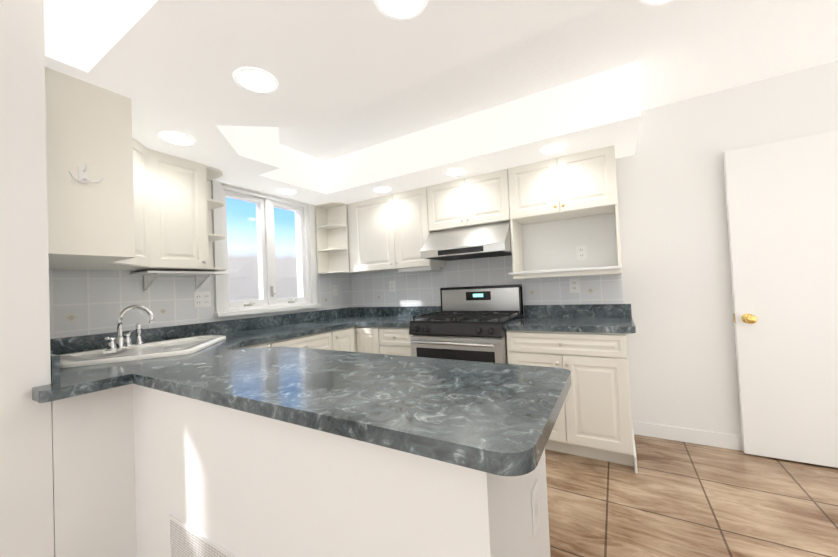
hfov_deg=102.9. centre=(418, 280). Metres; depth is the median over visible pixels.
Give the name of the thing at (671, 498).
floor
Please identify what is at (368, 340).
base cabinet
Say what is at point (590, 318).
countertop
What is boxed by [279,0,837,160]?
ceiling
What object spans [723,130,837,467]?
door leaf
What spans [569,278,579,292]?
electrical outlet
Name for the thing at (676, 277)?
wall
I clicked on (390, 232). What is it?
upper cabinet
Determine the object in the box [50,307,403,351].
countertop
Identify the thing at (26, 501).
wall
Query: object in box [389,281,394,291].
electrical outlet
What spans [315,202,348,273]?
shelf unit
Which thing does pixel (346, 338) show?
base cabinet
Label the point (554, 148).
recessed light
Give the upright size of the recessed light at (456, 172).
0.004 m
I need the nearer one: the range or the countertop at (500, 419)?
the countertop at (500, 419)
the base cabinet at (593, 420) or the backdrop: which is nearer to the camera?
the base cabinet at (593, 420)
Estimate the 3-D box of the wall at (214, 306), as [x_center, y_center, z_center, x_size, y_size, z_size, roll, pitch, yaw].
[-2.333,0.103,1.630,0.200,2.440,5.600,-3,-1,30]
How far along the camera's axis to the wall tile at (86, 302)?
2.18 m
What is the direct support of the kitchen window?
in the wall at (214, 306)
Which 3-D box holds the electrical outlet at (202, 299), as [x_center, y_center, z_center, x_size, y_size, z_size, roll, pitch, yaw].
[-1.657,0.144,2.555,0.008,0.118,0.119,-3,-1,30]
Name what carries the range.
on the floor
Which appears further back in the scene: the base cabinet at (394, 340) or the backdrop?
the backdrop
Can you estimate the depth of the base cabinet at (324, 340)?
2.69 m
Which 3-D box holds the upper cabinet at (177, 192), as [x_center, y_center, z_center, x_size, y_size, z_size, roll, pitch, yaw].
[-1.693,-0.377,2.037,0.522,0.879,1.046,-3,-1,30]
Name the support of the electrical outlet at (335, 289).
attached to the wall tile at (86, 302)
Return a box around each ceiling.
[43,0,640,204]
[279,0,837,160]
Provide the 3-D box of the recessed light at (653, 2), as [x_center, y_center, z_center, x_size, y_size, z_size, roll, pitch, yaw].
[1.084,-1.273,1.410,0.264,0.004,0.264,-3,-1,30]
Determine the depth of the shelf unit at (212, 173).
2.49 m
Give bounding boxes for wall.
[0,0,53,556]
[210,180,317,312]
[522,61,837,435]
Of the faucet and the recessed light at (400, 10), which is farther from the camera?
the faucet
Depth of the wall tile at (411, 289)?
3.19 m
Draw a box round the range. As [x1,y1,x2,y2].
[409,284,522,363]
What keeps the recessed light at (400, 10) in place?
in the ceiling at (168, 65)
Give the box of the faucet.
[103,305,153,353]
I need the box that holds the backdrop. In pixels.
[226,197,297,300]
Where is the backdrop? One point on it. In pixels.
(233, 258)
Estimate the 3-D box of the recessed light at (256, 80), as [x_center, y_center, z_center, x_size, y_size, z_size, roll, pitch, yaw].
[-0.712,-0.872,1.460,0.180,0.004,0.180,-3,-1,30]
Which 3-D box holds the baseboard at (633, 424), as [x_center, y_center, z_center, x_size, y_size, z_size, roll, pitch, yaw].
[1.466,1.119,2.277,0.019,0.100,0.595,-3,-1,30]
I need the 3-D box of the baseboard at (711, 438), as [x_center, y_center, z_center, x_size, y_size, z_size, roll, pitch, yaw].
[2.656,1.059,1.934,2.419,0.100,0.015,-3,-1,30]
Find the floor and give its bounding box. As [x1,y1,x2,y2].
[545,434,837,556]
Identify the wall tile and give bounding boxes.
[49,269,350,338]
[350,255,622,316]
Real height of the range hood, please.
0.263 m
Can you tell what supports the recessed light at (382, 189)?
in the ceiling at (168, 65)
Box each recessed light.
[158,132,195,145]
[233,67,278,93]
[276,188,296,194]
[372,186,391,192]
[374,0,427,20]
[445,168,465,175]
[540,143,567,153]
[640,0,673,5]
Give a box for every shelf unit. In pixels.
[196,165,225,271]
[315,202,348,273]
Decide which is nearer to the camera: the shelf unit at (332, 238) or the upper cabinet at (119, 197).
the upper cabinet at (119, 197)
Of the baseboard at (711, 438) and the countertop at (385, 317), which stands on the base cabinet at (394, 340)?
the countertop at (385, 317)
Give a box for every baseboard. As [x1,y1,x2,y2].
[632,421,637,473]
[635,421,742,450]
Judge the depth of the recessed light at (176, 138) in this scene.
1.95 m
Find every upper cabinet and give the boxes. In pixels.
[45,67,152,266]
[49,149,228,291]
[337,145,621,278]
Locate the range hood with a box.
[420,220,511,260]
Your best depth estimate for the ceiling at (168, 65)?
1.49 m
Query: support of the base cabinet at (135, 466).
on the floor
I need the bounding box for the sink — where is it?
[59,335,225,367]
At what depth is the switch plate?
0.92 m
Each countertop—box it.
[32,324,570,475]
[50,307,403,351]
[376,306,440,327]
[504,304,635,333]
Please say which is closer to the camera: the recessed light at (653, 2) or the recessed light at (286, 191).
the recessed light at (653, 2)
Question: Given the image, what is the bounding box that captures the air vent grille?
[168,514,236,556]
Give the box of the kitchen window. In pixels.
[212,180,320,316]
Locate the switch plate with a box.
[531,480,539,536]
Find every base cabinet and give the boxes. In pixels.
[51,384,549,556]
[241,342,272,348]
[273,331,336,350]
[333,326,356,351]
[357,326,380,353]
[377,327,411,355]
[506,330,633,465]
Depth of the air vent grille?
1.19 m
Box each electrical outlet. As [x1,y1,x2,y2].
[194,291,210,307]
[333,285,337,295]
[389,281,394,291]
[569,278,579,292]
[576,245,586,259]
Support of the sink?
in the countertop at (500, 419)
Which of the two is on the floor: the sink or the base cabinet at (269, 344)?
the base cabinet at (269, 344)

